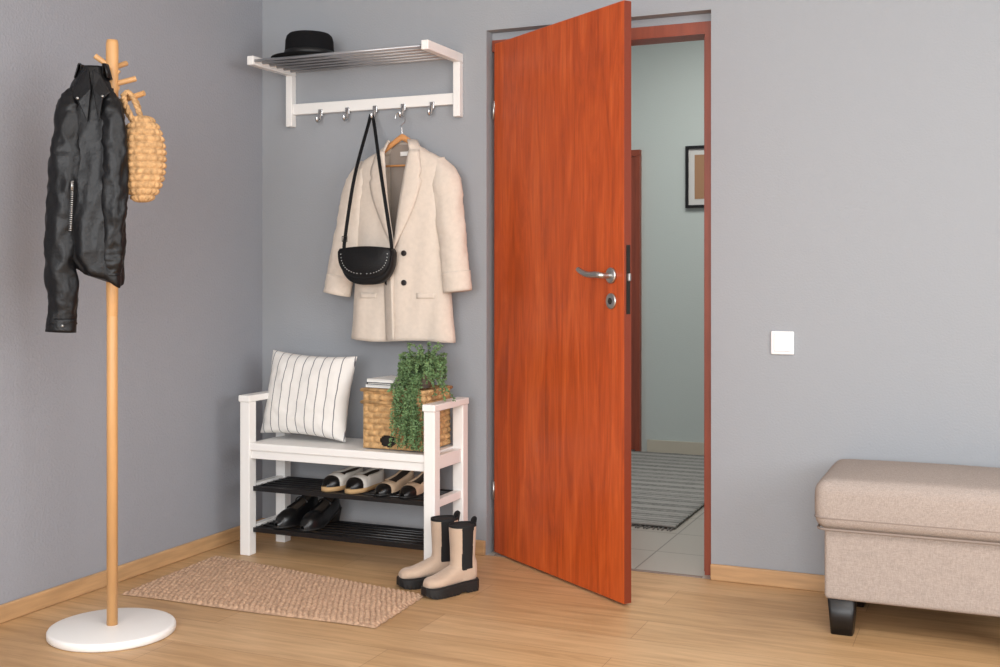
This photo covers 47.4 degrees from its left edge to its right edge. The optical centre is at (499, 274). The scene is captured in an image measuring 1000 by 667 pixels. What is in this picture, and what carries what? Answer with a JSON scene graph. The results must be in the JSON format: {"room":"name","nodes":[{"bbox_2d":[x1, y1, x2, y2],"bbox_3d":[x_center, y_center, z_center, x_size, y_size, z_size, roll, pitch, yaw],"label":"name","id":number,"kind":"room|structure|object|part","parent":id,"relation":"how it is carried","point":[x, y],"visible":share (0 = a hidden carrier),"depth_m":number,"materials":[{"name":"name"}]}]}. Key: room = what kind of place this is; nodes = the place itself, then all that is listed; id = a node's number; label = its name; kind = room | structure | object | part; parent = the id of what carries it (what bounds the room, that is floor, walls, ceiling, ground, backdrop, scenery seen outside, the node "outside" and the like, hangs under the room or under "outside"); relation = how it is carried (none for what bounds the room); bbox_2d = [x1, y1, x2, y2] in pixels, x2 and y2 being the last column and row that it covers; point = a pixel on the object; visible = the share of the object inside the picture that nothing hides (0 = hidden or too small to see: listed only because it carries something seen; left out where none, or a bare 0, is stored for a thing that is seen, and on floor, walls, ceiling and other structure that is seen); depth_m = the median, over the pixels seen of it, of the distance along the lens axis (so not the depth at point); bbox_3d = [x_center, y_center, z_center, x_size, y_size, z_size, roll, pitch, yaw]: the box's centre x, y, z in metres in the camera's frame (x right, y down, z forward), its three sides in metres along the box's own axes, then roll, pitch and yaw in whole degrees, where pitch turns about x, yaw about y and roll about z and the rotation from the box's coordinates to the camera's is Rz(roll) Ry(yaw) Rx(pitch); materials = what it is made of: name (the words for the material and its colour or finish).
{"room":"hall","nodes":[
{"label":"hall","id":0,"kind":"room"},
{"bbox_2d":[0,0,261,604],"bbox_3d":[-2.356,-0.275,2.011,0.150,2.750,6.350,0,0,24],"label":"wall","id":1,"kind":"structure","parent":0,"point":[190,295],"depth_m":4.18,"materials":[{"name":"grey paint"}]},
{"bbox_2d":[0,519,261,623],"bbox_3d":[-2.253,1.071,2.041,0.014,0.058,6.186,0,0,24],"label":"baseboard","id":2,"kind":"structure","parent":1,"relation":"attached to","point":[23,606],"depth_m":4.02,"materials":[{"name":"brown wood"}]},
{"bbox_2d":[0,450,999,666],"bbox_3d":[0.352,1.150,2.470,6.250,0.100,9.350,0,0,24],"label":"floor","id":3,"kind":"structure","parent":0,"point":[520,614],"depth_m":3.55,"materials":[{"name":"brown wood"}]},
{"bbox_2d":[46,39,175,652],"bbox_3d":[-1.192,0.188,3.501,0.378,1.825,0.378,0,0,24],"label":"coat stand","id":4,"kind":"object","parent":3,"relation":"on","point":[113,628],"visible":0.73,"depth_m":3.48,"materials":[{"name":"brown wood"}]},
{"bbox_2d":[43,63,128,332],"bbox_3d":[-1.244,-0.231,3.412,0.271,0.806,0.152,0,0,0],"label":"leather jacket","id":5,"kind":"object","parent":4,"relation":"hanging from","point":[87,197],"visible":1,"depth_m":3.37,"materials":[{"name":"black leather"}]},
{"bbox_2d":[120,89,166,202],"bbox_3d":[-1.082,-0.393,3.451,0.145,0.346,0.090,0,0,0],"label":"bag","id":6,"kind":"object","parent":4,"relation":"hanging from","point":[147,159],"visible":0.94,"depth_m":3.42,"materials":[{"name":"beige wicker"}]},
{"bbox_3d":[-1.117,-0.513,3.453,0.067,0.100,0.051,0,0,0],"label":"handle","id":7,"kind":"part","parent":6,"relation":"part of","materials":[{"name":"wicker"}]},
{"bbox_3d":[-1.113,-0.513,3.452,0.069,0.106,0.054,0,0,0],"label":"handle","id":8,"kind":"part","parent":6,"relation":"part of","materials":[{"name":"wicker"}]},
{"bbox_2d":[121,555,423,627],"bbox_3d":[-0.752,1.092,3.990,1.030,0.012,0.578,0,0,24],"label":"jute rug","id":9,"kind":"object","parent":3,"relation":"on","point":[215,581],"visible":1,"depth_m":3.90,"materials":[{"name":"beige wicker"}]},
{"bbox_2d":[239,391,468,559],"bbox_3d":[-0.574,0.786,4.436,0.864,0.628,0.295,0,0,24],"label":"bench","id":10,"kind":"object","parent":3,"relation":"on","point":[284,448],"visible":0.78,"depth_m":4.37,"materials":[{"name":"white paint"}]},
{"bbox_3d":[-0.993,0.799,4.489,0.045,0.602,0.045,0,0,23],"label":"leg","id":11,"kind":"part","parent":10,"relation":"part of","materials":[{"name":"white paint"}]},
{"bbox_3d":[-0.946,0.485,4.598,0.053,0.026,0.295,0,0,23],"label":"arm","id":12,"kind":"part","parent":10,"relation":"part of","materials":[{"name":"white paint"}]},
{"bbox_3d":[-0.945,1.001,4.600,0.029,0.028,0.197,0,0,23],"label":"rail","id":13,"kind":"part","parent":10,"relation":"part of","materials":[{"name":"white paint"}]},
{"bbox_3d":[-0.945,0.840,4.600,0.029,0.030,0.197,0,0,23],"label":"rail","id":14,"kind":"part","parent":10,"relation":"part of","materials":[{"name":"white paint"}]},
{"bbox_3d":[-0.896,0.799,4.711,0.045,0.602,0.045,0,0,23],"label":"leg","id":15,"kind":"part","parent":10,"relation":"part of","materials":[{"name":"white paint"}]},
{"bbox_2d":[273,495,317,528],"bbox_3d":[-0.810,0.925,4.559,0.078,0.135,0.246,0,0,34],"label":"shoe","id":16,"kind":"object","parent":10,"relation":"on","point":[292,516],"visible":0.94,"depth_m":4.51,"materials":[{"name":"black leather"}]},
{"bbox_2d":[260,350,356,441],"bbox_3d":[-0.765,0.479,4.548,0.405,0.348,0.154,0,0,19],"label":"striped cushion","id":17,"kind":"object","parent":10,"relation":"on","point":[308,395],"visible":1,"depth_m":4.49,"materials":[{"name":"white fabric"}]},
{"bbox_2d":[299,497,341,531],"bbox_3d":[-0.710,0.925,4.515,0.078,0.135,0.246,0,0,27],"label":"shoe","id":18,"kind":"object","parent":10,"relation":"on","point":[327,510],"visible":1,"depth_m":4.49,"materials":[{"name":"black leather"}]},
{"bbox_3d":[-0.572,1.002,4.440,0.766,0.018,0.244,0,0,23],"label":"shoe shelf frame","id":19,"kind":"part","parent":10,"relation":"part of","materials":[{"name":"black metal"}]},
{"bbox_2d":[259,520,423,544],"bbox_3d":[-0.570,1.000,4.444,0.786,0.011,0.205,0,0,23],"label":"shoe shelf","id":20,"kind":"object","parent":10,"relation":"attached to","point":[388,533],"depth_m":4.43,"materials":[{"name":"black metal"}]},
{"bbox_2d":[321,466,362,491],"bbox_3d":[-0.616,0.796,4.468,0.084,0.070,0.235,0,0,29],"label":"shoe","id":21,"kind":"object","parent":10,"relation":"on","point":[335,481],"visible":0.75,"depth_m":4.40,"materials":[{"name":"white leather"}]},
{"bbox_3d":[-0.573,0.673,4.439,0.770,0.030,0.281,0,0,23],"label":"seat","id":22,"kind":"part","parent":10,"relation":"part of","materials":[{"name":"white paint"}]},
{"bbox_3d":[-0.572,0.840,4.440,0.766,0.018,0.244,0,0,23],"label":"shoe shelf frame","id":23,"kind":"part","parent":10,"relation":"part of","materials":[{"name":"black metal"}]},
{"bbox_2d":[259,477,449,500],"bbox_3d":[-0.570,0.838,4.444,0.786,0.011,0.205,0,0,23],"label":"shoe shelf","id":24,"kind":"object","parent":10,"relation":"attached to","point":[293,483],"depth_m":4.50,"materials":[{"name":"black metal"}]},
{"bbox_2d":[345,468,383,493],"bbox_3d":[-0.525,0.796,4.428,0.084,0.070,0.235,0,0,27],"label":"shoe","id":25,"kind":"object","parent":10,"relation":"on","point":[365,481],"visible":0.94,"depth_m":4.38,"materials":[{"name":"white leather"}]},
{"bbox_2d":[374,470,413,496],"bbox_3d":[-0.403,0.788,4.382,0.076,0.085,0.246,0,0,29],"label":"shoe","id":26,"kind":"object","parent":10,"relation":"on","point":[392,485],"visible":0.8,"depth_m":4.34,"materials":[{"name":"beige leather"}]},
{"bbox_2d":[360,385,452,451],"bbox_3d":[-0.356,0.541,4.360,0.278,0.226,0.234,0,0,24],"label":"wicker basket","id":27,"kind":"object","parent":10,"relation":"on","point":[376,402],"visible":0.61,"depth_m":4.29,"materials":[{"name":"brown wicker"}]},
{"bbox_2d":[366,375,408,388],"bbox_3d":[-0.416,0.411,4.385,0.124,0.032,0.170,0,0,29],"label":"books","id":28,"kind":"object","parent":27,"relation":"on","point":[385,381],"visible":0.69,"depth_m":4.32,"materials":[{"name":"white paper"}]},
{"bbox_3d":[-0.356,0.435,4.361,0.260,0.006,0.215,0,0,23],"label":"woven lid","id":29,"kind":"part","parent":27,"relation":"part of","materials":[{"name":"wicker"}]},
{"bbox_2d":[399,472,423,498],"bbox_3d":[-0.309,0.788,4.341,0.076,0.085,0.246,0,0,26],"label":"shoe","id":30,"kind":"object","parent":10,"relation":"on","point":[414,488],"visible":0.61,"depth_m":4.27,"materials":[{"name":"beige leather"}]},
{"bbox_2d":[387,341,455,451],"bbox_3d":[-0.303,0.450,4.285,0.254,0.398,0.251,0,0,-11],"label":"trailing potted plant","id":31,"kind":"object","parent":10,"relation":"on","point":[420,370],"visible":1,"depth_m":4.23,"materials":[{"name":"green plant"}]},
{"bbox_3d":[-0.293,0.397,4.315,0.080,0.058,0.080,0,0,23],"label":"pot","id":32,"kind":"part","parent":31,"relation":"part of","materials":[{"name":"beige ceramic"}]},
{"bbox_3d":[-0.249,0.799,4.165,0.045,0.602,0.045,0,0,23],"label":"leg","id":33,"kind":"part","parent":10,"relation":"part of","materials":[{"name":"white paint"}]},
{"bbox_3d":[-0.202,0.485,4.274,0.053,0.026,0.295,0,0,23],"label":"arm","id":34,"kind":"part","parent":10,"relation":"part of","materials":[{"name":"white paint"}]},
{"bbox_3d":[-0.201,0.690,4.276,0.029,0.050,0.197,0,0,23],"label":"rail seat","id":35,"kind":"part","parent":10,"relation":"part of","materials":[{"name":"white paint"}]},
{"bbox_3d":[-0.201,0.840,4.276,0.029,0.030,0.197,0,0,23],"label":"rail","id":36,"kind":"part","parent":10,"relation":"part of","materials":[{"name":"white paint"}]},
{"bbox_3d":[-0.153,0.799,4.387,0.045,0.602,0.045,0,0,23],"label":"leg","id":37,"kind":"part","parent":10,"relation":"part of","materials":[{"name":"white paint"}]},
{"bbox_2d":[396,510,459,589],"bbox_3d":[-0.251,0.973,4.050,0.237,0.252,0.094,0,0,-25],"label":"boot","id":38,"kind":"object","parent":3,"relation":"on","point":[412,577],"visible":0.72,"depth_m":4.03,"materials":[{"name":"beige leather"}]},
{"bbox_2d":[421,516,478,599],"bbox_3d":[-0.170,0.973,3.938,0.224,0.252,0.094,0,0,-38],"label":"boot","id":39,"kind":"object","parent":3,"relation":"on","point":[460,575],"visible":1,"depth_m":3.93,"materials":[{"name":"beige leather"}]},
{"bbox_2d":[631,451,703,530],"bbox_3d":[0.568,1.089,6.039,1.240,0.019,1.991,0,0,24],"label":"runner rug","id":40,"kind":"object","parent":3,"relation":"on","point":[667,489],"visible":0.21,"depth_m":5.80,"materials":[{"name":"grey fabric"}]},
{"bbox_2d":[814,459,999,635],"bbox_3d":[1.358,0.854,3.556,0.676,0.492,0.480,0,0,24],"label":"upholstered ottoman","id":41,"kind":"object","parent":3,"relation":"on","point":[898,533],"visible":1,"depth_m":3.39,"materials":[{"name":"fabric"}]},
{"bbox_3d":[1.055,1.044,3.508,0.084,0.112,0.084,0,0,23],"label":"leg","id":42,"kind":"part","parent":41,"relation":"part of","materials":[{"name":"black wood"}]},
{"bbox_3d":[1.187,1.044,3.810,0.084,0.112,0.084,0,0,23],"label":"leg","id":43,"kind":"part","parent":41,"relation":"part of","materials":[{"name":"black wood"}]},
{"bbox_2d":[815,459,999,542],"bbox_3d":[1.358,0.693,3.556,0.676,0.170,0.480,0,0,23],"label":"cushion","id":44,"kind":"object","parent":41,"relation":"on","point":[879,500],"depth_m":3.40,"materials":[{"name":"fabric"}]},
{"bbox_2d":[262,0,999,574],"bbox_3d":[1.396,-0.275,3.929,5.500,2.750,0.160,0,0,24],"label":"wall","id":45,"kind":"structure","parent":0,"point":[855,144],"depth_m":4.02,"materials":[{"name":"grey paint"}]},
{"bbox_2d":[247,39,462,127],"bbox_3d":[-0.579,-0.750,4.534,0.813,0.251,0.306,0,0,24],"label":"coat rack","id":46,"kind":"object","parent":45,"relation":"attached to","point":[428,50],"visible":1,"depth_m":4.56,"materials":[{"name":"white paint"}]},
{"bbox_2d":[271,30,333,57],"bbox_3d":[-0.770,-0.920,4.604,0.306,0.108,0.318,0,0,6],"label":"hat","id":47,"kind":"object","parent":46,"relation":"on","point":[300,42],"visible":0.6,"depth_m":4.51,"materials":[{"name":"black fabric"}]},
{"bbox_2d":[338,114,396,284],"bbox_3d":[-0.491,-0.307,4.505,0.242,0.691,0.190,0,0,24],"label":"shoulder bag","id":48,"kind":"object","parent":46,"relation":"hanging from","point":[362,265],"visible":1,"depth_m":4.43,"materials":[{"name":"black leather"}]},
{"bbox_3d":[-0.523,-0.698,4.662,0.753,0.045,0.024,0,0,23],"label":"hook rail","id":49,"kind":"part","parent":46,"relation":"part of","materials":[{"name":"white paint"}]},
{"bbox_2d":[385,111,409,166],"bbox_3d":[-0.384,-0.538,4.537,0.330,0.234,0.040,0,0,24],"label":"wooden hanger","id":50,"kind":"object","parent":46,"relation":"hanging from","point":[402,137],"visible":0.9,"depth_m":4.53,"materials":[{"name":"brown wood"}]},
{"bbox_2d":[323,139,471,342],"bbox_3d":[-0.404,-0.136,4.524,0.658,0.799,0.143,0,0,24],"label":"coat","id":51,"kind":"object","parent":50,"relation":"hanging from","point":[424,196],"visible":0.91,"depth_m":4.44,"materials":[{"name":"fabric"}]},
{"bbox_3d":[-0.378,-0.320,4.550,0.140,0.400,0.014,0,0,23],"label":"lining panel","id":52,"kind":"part","parent":51,"relation":"part of","materials":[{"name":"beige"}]},
{"bbox_3d":[-0.389,-0.491,4.525,0.330,0.140,0.016,0,0,23],"label":"arm","id":53,"kind":"part","parent":50,"relation":"part of","materials":[{"name":"brown wood"}]},
{"bbox_2d":[261,518,824,591],"bbox_3d":[1.361,1.071,3.850,5.200,0.058,0.014,0,0,24],"label":"baseboard","id":54,"kind":"structure","parent":45,"relation":"attached to","point":[718,572],"depth_m":4.03,"materials":[{"name":"brown wood"}]},
{"bbox_2d":[492,0,626,603],"bbox_3d":[0.203,0.090,4.144,0.036,2.004,0.846,0,0,-31],"label":"leaf","id":55,"kind":"object","parent":45,"relation":"attached to","point":[559,87],"depth_m":4.09,"materials":[{"name":"brown wood"}]},
{"bbox_3d":[-0.025,0.850,4.495,0.009,0.070,0.009,0,0,-31],"label":"hinge","id":56,"kind":"part","parent":55,"relation":"part of","materials":[{"name":"silver metal"}]},
{"bbox_3d":[-0.025,-0.650,4.495,0.009,0.070,0.009,0,0,-31],"label":"hinge","id":57,"kind":"part","parent":55,"relation":"part of","materials":[{"name":"silver metal"}]},
{"bbox_2d":[576,267,610,278],"bbox_3d":[0.316,-0.008,3.869,0.057,0.040,0.142,0,0,-31],"label":"lever","id":58,"kind":"object","parent":55,"relation":"attached to","point":[594,274],"visible":1,"depth_m":3.82,"materials":[{"name":"silver metal"}]},
{"bbox_2d":[606,293,616,308],"bbox_3d":[0.373,0.088,3.833,0.007,0.054,0.054,0,0,-31],"label":"rosette","id":59,"kind":"object","parent":55,"relation":"attached to","point":[612,296],"visible":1,"depth_m":3.82,"materials":[{"name":"silver metal"}]},
{"bbox_2d":[606,268,616,283],"bbox_3d":[0.372,0.002,3.832,0.009,0.054,0.054,0,0,-31],"label":"rosette","id":60,"kind":"object","parent":55,"relation":"attached to","point":[612,271],"visible":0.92,"depth_m":3.82,"materials":[{"name":"silver metal"}]},
{"bbox_2d":[624,1,630,603],"bbox_3d":[0.424,0.090,3.784,0.028,2.000,0.003,0,0,-32],"label":"band","id":61,"kind":"object","parent":55,"relation":"attached to","point":[627,4],"visible":1,"depth_m":3.78,"materials":[{"name":"brown wood"}]},
{"bbox_2d":[626,245,629,313],"bbox_3d":[0.426,0.015,3.783,0.016,0.230,0.002,0,0,-31],"label":"lock plate","id":62,"kind":"object","parent":55,"relation":"attached to","point":[627,246],"visible":1,"depth_m":3.78,"materials":[{"name":"grey metal"}]},
{"bbox_2d":[627,273,630,280],"bbox_3d":[0.429,0.007,3.779,0.010,0.025,0.010,0,0,-31],"label":"latch","id":63,"kind":"object","parent":62,"relation":"attached to","point":[628,274],"visible":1,"depth_m":3.77,"materials":[{"name":"silver metal"}]},
{"bbox_2d":[494,554,702,577],"bbox_3d":[0.357,1.099,4.305,0.825,0.003,0.019,0,0,24],"label":"trim","id":64,"kind":"structure","parent":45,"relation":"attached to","point":[639,570],"depth_m":4.20,"materials":[{"name":"brown"}]},
{"bbox_2d":[492,21,710,52],"bbox_3d":[0.397,-0.907,4.391,0.887,0.045,0.110,0,0,24],"label":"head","id":65,"kind":"object","parent":45,"relation":"attached to","point":[695,31],"visible":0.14,"depth_m":4.25},
{"bbox_2d":[492,13,710,39],"bbox_3d":[0.398,-0.945,4.393,0.888,0.029,0.105,0,0,24],"label":"lintel","id":66,"kind":"object","parent":45,"relation":"attached to","point":[700,17],"visible":0.29,"depth_m":4.25,"materials":[{"name":"grey paint"}]},
{"bbox_2d":[494,33,710,574],"bbox_3d":[0.397,0.107,4.391,0.887,1.985,0.110,0,0,24],"label":"door frame","id":67,"kind":"structure","parent":45,"relation":"attached to","point":[707,39],"depth_m":4.17,"materials":[{"name":"brown wood"}]},
{"bbox_2d":[771,331,793,354],"bbox_3d":[0.994,0.239,4.009,0.080,0.082,0.014,0,0,24],"label":"light switch","id":68,"kind":"object","parent":45,"relation":"attached to","point":[782,342],"visible":1,"depth_m":4.00,"materials":[{"name":"white plastic"}]},
{"bbox_2d":[631,40,703,450],"bbox_3d":[1.272,-0.275,7.031,4.300,2.750,0.150,0,0,24],"label":"wall","id":69,"kind":"structure","parent":0,"point":[667,79],"depth_m":7.04,"materials":[{"name":"grey paint"}]},
{"bbox_2d":[631,156,634,449],"bbox_3d":[0.483,0.175,7.273,0.799,1.830,0.025,0,0,24],"label":"leaf","id":70,"kind":"object","parent":69,"relation":"attached to","point":[632,157],"visible":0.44,"depth_m":7.11,"materials":[{"name":"brown wood"}]},
{"bbox_2d":[631,150,641,450],"bbox_3d":[0.473,0.160,7.275,0.880,1.880,0.040,0,0,24],"label":"frame","id":71,"kind":"object","parent":69,"relation":"attached to","point":[637,153],"visible":0.36,"depth_m":7.09,"materials":[{"name":"brown wood"}]},
{"bbox_2d":[647,439,703,454],"bbox_3d":[2.064,1.062,6.596,2.500,0.075,0.015,0,0,24],"label":"baseboard","id":72,"kind":"structure","parent":69,"relation":"attached to","point":[661,446],"depth_m":7.02,"materials":[{"name":"beige wood"}]},
{"bbox_2d":[685,145,703,207],"bbox_3d":[1.283,-0.600,6.931,0.310,0.380,0.025,0,0,24],"label":"picture frame","id":73,"kind":"object","parent":69,"relation":"attached to","point":[694,155],"visible":0.4,"depth_m":6.97,"materials":[{"name":"black metal"}]},
{"bbox_2d":[695,155,703,198],"bbox_3d":[1.283,-0.600,6.931,0.200,0.270,0.003,0,0,23],"label":"print","id":74,"kind":"object","parent":73,"relation":"attached to","point":[699,159],"depth_m":6.96,"materials":[{"name":"brown paper"}]}
]}

